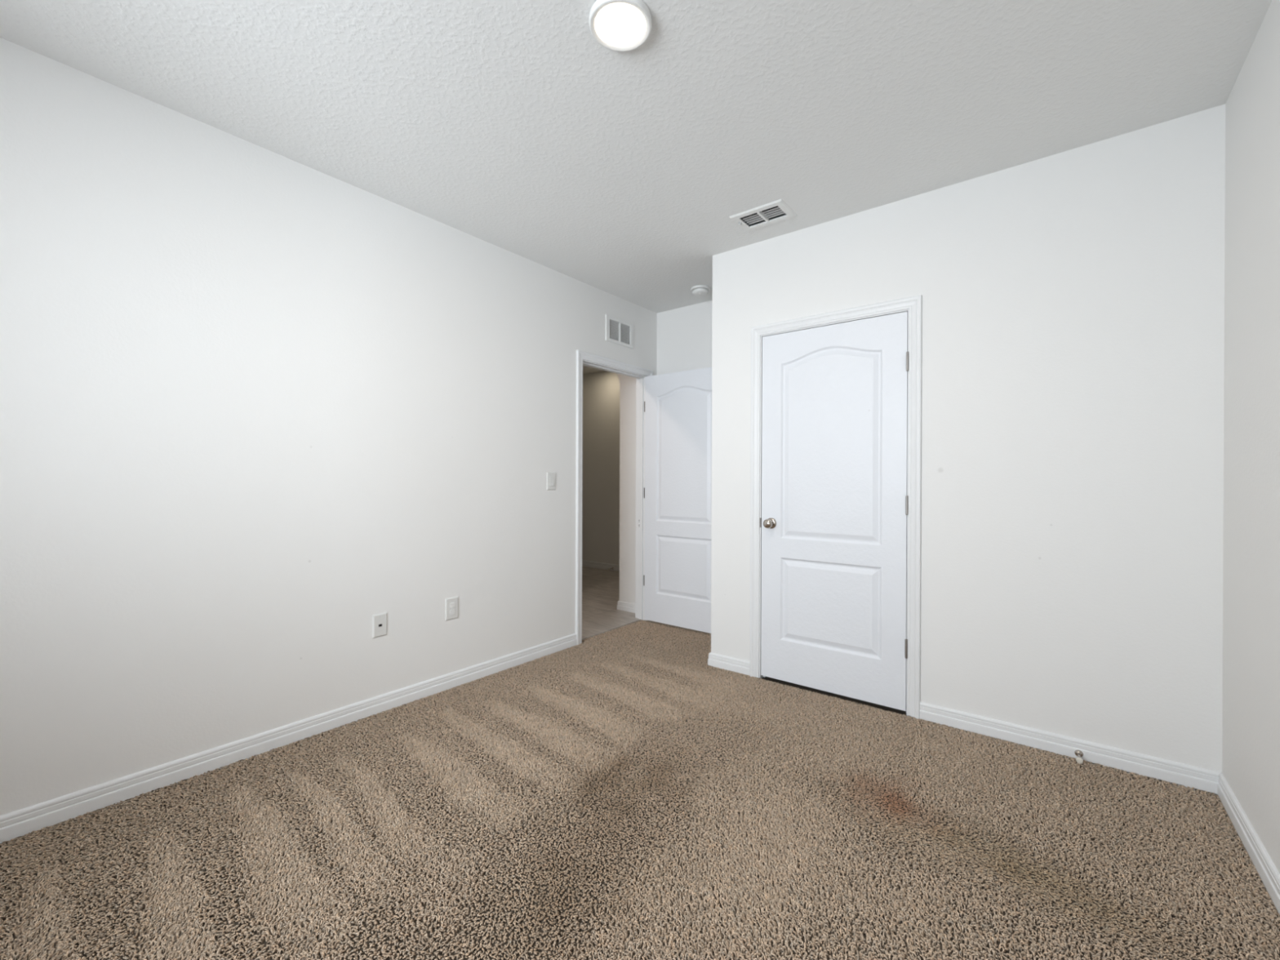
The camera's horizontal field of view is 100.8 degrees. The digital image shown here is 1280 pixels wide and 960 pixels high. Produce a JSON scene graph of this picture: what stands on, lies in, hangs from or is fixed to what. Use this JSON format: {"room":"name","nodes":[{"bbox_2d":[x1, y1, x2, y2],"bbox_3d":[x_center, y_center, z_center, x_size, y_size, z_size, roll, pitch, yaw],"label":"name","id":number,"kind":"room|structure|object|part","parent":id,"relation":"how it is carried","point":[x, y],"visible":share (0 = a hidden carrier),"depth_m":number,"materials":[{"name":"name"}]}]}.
{"room":"empty bedroom","nodes":[
{"label":"empty bedroom","id":0,"kind":"room"},
{"bbox_2d":[0,37,657,815],"bbox_3d":[-1.443,-0.127,2.651,0.115,2.634,4.988,0,0,38],"label":"wall","id":1,"kind":"structure","parent":0,"point":[259,405],"depth_m":2.23,"materials":[{"name":"paint"}]},
{"bbox_2d":[0,633,577,844],"bbox_3d":[-1.698,1.145,2.229,0.015,0.090,4.013,0,0,38],"label":"baseboard","id":2,"kind":"structure","parent":1,"relation":"attached to","point":[21,822],"depth_m":2.22,"materials":[{"name":"white wood"}]},
{"bbox_2d":[372,612,386,638],"bbox_3d":[-1.327,0.742,2.704,0.008,0.117,0.074,0,0,38],"label":"cable wall plate","id":3,"kind":"object","parent":1,"relation":"attached to","point":[379,620],"visible":1,"depth_m":2.70,"materials":[{"name":"white plastic"}]},
{"bbox_2d":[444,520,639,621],"bbox_3d":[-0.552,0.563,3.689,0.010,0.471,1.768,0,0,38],"label":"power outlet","id":4,"kind":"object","parent":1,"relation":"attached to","point":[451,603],"visible":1,"depth_m":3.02,"materials":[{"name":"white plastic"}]},
{"bbox_3d":[-1.074,0.734,3.027,0.006,0.126,0.083,0,0,38],"label":"plate","id":5,"kind":"part","parent":4,"relation":"part of","materials":[{"name":"white plastic"}]},
{"bbox_2d":[449,608,455,614],"bbox_3d":[-1.071,0.754,3.025,0.004,0.028,0.034,0,0,38],"label":"receptacle","id":6,"kind":"object","parent":4,"relation":"attached to","point":[452,611],"depth_m":3.02,"materials":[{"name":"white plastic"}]},
{"bbox_2d":[449,602,455,608],"bbox_3d":[-1.071,0.715,3.025,0.004,0.028,0.034,0,0,38],"label":"receptacle","id":7,"kind":"object","parent":4,"relation":"attached to","point":[452,605],"depth_m":3.02,"materials":[{"name":"white plastic"}]},
{"bbox_2d":[546,471,555,489],"bbox_3d":[-0.602,0.008,3.619,0.014,0.122,0.082,0,0,38],"label":"light switch","id":8,"kind":"object","parent":1,"relation":"attached to","point":[551,477],"visible":1,"depth_m":3.61,"materials":[{"name":"white plastic"}]},
{"bbox_2d":[575,350,653,644],"bbox_3d":[-0.228,0.129,4.201,0.150,2.127,0.902,0,0,38],"label":"door frame","id":9,"kind":"structure","parent":1,"relation":"attached to","point":[580,355],"depth_m":4.25,"materials":[{"name":"white wood"}]},
{"bbox_2d":[604,314,633,348],"bbox_3d":[-0.194,-1.168,4.208,0.099,0.201,0.334,0,0,38],"label":"air vent","id":10,"kind":"object","parent":1,"relation":"in","point":[615,332],"visible":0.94,"depth_m":4.17,"materials":[{"name":"white metal"}]},
{"bbox_2d":[643,367,711,633],"bbox_3d":[0.336,0.153,4.223,0.804,2.031,0.169,0,0,38],"label":"door","id":11,"kind":"structure","parent":1,"relation":"in","point":[677,406],"depth_m":4.23,"materials":[{"name":"wood"}]},
{"bbox_2d":[582,370,619,564],"bbox_3d":[0.514,-0.124,6.306,3.950,2.634,0.115,0,0,38],"label":"wall","id":12,"kind":"structure","parent":0,"point":[601,389],"depth_m":7.05,"materials":[{"name":"white paint"}]},
{"bbox_2d":[582,560,619,571],"bbox_3d":[0.469,1.147,6.256,3.950,0.090,0.015,0,0,38],"label":"baseboard","id":13,"kind":"structure","parent":12,"relation":"attached to","point":[584,563],"depth_m":7.03,"materials":[{"name":"white wood"}]},
{"bbox_2d":[0,0,1271,373],"bbox_3d":[-0.736,-1.502,3.072,6.197,0.120,6.750,0,0,38],"label":"ceiling","id":14,"kind":"structure","parent":0,"point":[504,124],"depth_m":1.96,"materials":[{"name":"white paint"}]},
{"bbox_2d":[589,0,651,51],"bbox_3d":[-0.061,-1.424,1.654,0.195,0.026,0.195,0,0,38],"label":"recessed light","id":15,"kind":"object","parent":14,"relation":"in","point":[616,25],"visible":1,"depth_m":1.64,"materials":[{"name":"white plastic"}]},
{"bbox_2d":[595,3,645,46],"bbox_3d":[-0.061,-1.417,1.654,0.159,0.012,0.159,0,0,38],"label":"diffuser","id":16,"kind":"object","parent":15,"relation":"attached to","point":[616,24],"depth_m":1.64,"materials":[{"name":"white plastic"}]},
{"bbox_2d":[690,284,710,296],"bbox_3d":[0.453,-1.413,3.975,0.144,0.052,0.144,0,0,38],"label":"smoke detector","id":17,"kind":"object","parent":14,"relation":"attached to","point":[699,290],"visible":1,"depth_m":3.94,"materials":[{"name":"white plastic"}]},
{"bbox_2d":[728,199,797,231],"bbox_3d":[0.669,-1.470,2.879,0.300,0.112,0.208,0,0,38],"label":"ceiling vent","id":18,"kind":"object","parent":14,"relation":"in","point":[764,212],"visible":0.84,"depth_m":2.88,"materials":[{"name":"white metal"}]},
{"bbox_2d":[0,565,1279,959],"bbox_3d":[-0.746,1.227,3.075,6.197,0.091,6.750,0,0,38],"label":"floor","id":19,"kind":"structure","parent":0,"point":[858,701],"depth_m":1.70,"materials":[{"name":"brown carpet"}]},
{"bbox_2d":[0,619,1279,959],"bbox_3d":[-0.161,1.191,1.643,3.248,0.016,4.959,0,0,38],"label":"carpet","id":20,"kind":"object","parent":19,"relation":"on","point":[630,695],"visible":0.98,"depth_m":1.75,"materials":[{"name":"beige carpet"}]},
{"bbox_2d":[582,300,712,603],"bbox_3d":[0.406,-0.122,4.443,6.082,2.634,0.115,0,0,38],"label":"wall","id":21,"kind":"structure","parent":0,"point":[684,334],"depth_m":4.72,"materials":[{"name":"white paint"}]},
{"bbox_2d":[617,600,635,613],"bbox_3d":[-0.051,1.148,4.790,0.304,0.090,0.130,0,0,38],"label":"baseboard","id":22,"kind":"structure","parent":21,"relation":"attached to","point":[622,606],"depth_m":4.77,"materials":[{"name":"white wood"}]},
{"bbox_2d":[711,103,1225,772],"bbox_3d":[1.566,-0.116,2.994,2.238,2.634,0.732,0,0,38],"label":"wall","id":23,"kind":"structure","parent":0,"point":[1072,491],"depth_m":2.32,"materials":[{"name":"paint"}]},
{"bbox_2d":[707,652,750,675],"bbox_3d":[0.780,1.152,3.599,0.293,0.090,0.747,0,0,38],"label":"baseboard","id":24,"kind":"structure","parent":23,"relation":"attached to","point":[734,664],"depth_m":3.30,"materials":[{"name":"white wood"}]},
{"bbox_2d":[760,311,908,711],"bbox_3d":[1.038,0.159,2.925,0.804,2.034,0.102,0,0,38],"label":"door","id":25,"kind":"structure","parent":23,"relation":"in","point":[835,498],"depth_m":2.91,"materials":[{"name":"wood"}]},
{"bbox_3d":[0.757,0.257,3.118,0.056,0.056,0.058,0,0,38],"label":"knob","id":26,"kind":"part","parent":25,"relation":"part of","materials":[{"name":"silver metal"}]},
{"bbox_2d":[749,294,922,719],"bbox_3d":[1.073,0.137,2.977,0.928,2.124,0.132,0,0,38],"label":"door frame","id":27,"kind":"structure","parent":23,"relation":"attached to","point":[913,304],"depth_m":2.69,"materials":[{"name":"white wood"}]},
{"bbox_2d":[920,702,1220,794],"bbox_3d":[1.806,1.157,2.329,1.032,0.090,0.015,0,0,38],"label":"baseboard","id":28,"kind":"structure","parent":23,"relation":"attached to","point":[1192,776],"depth_m":2.27,"materials":[{"name":"white wood"}]},
{"bbox_2d":[1074,750,1083,764],"bbox_3d":[1.851,1.169,2.232,0.030,0.030,0.083,0,0,38],"label":"door stop","id":29,"kind":"object","parent":28,"relation":"attached to","point":[1079,753],"visible":1,"depth_m":2.24,"materials":[{"name":"silver metal"}]},
{"bbox_2d":[1222,0,1279,873],"bbox_3d":[1.178,-0.115,0.594,0.115,2.634,4.988,0,0,38],"label":"wall","id":30,"kind":"structure","parent":0,"point":[1251,708],"depth_m":1.70,"materials":[{"name":"white paint"}]},
{"bbox_2d":[1217,772,1279,914],"bbox_3d":[0.896,1.157,0.347,0.015,0.090,4.256,0,0,38],"label":"baseboard","id":31,"kind":"structure","parent":30,"relation":"attached to","point":[1268,873],"depth_m":1.67,"materials":[{"name":"white wood"}]}
]}

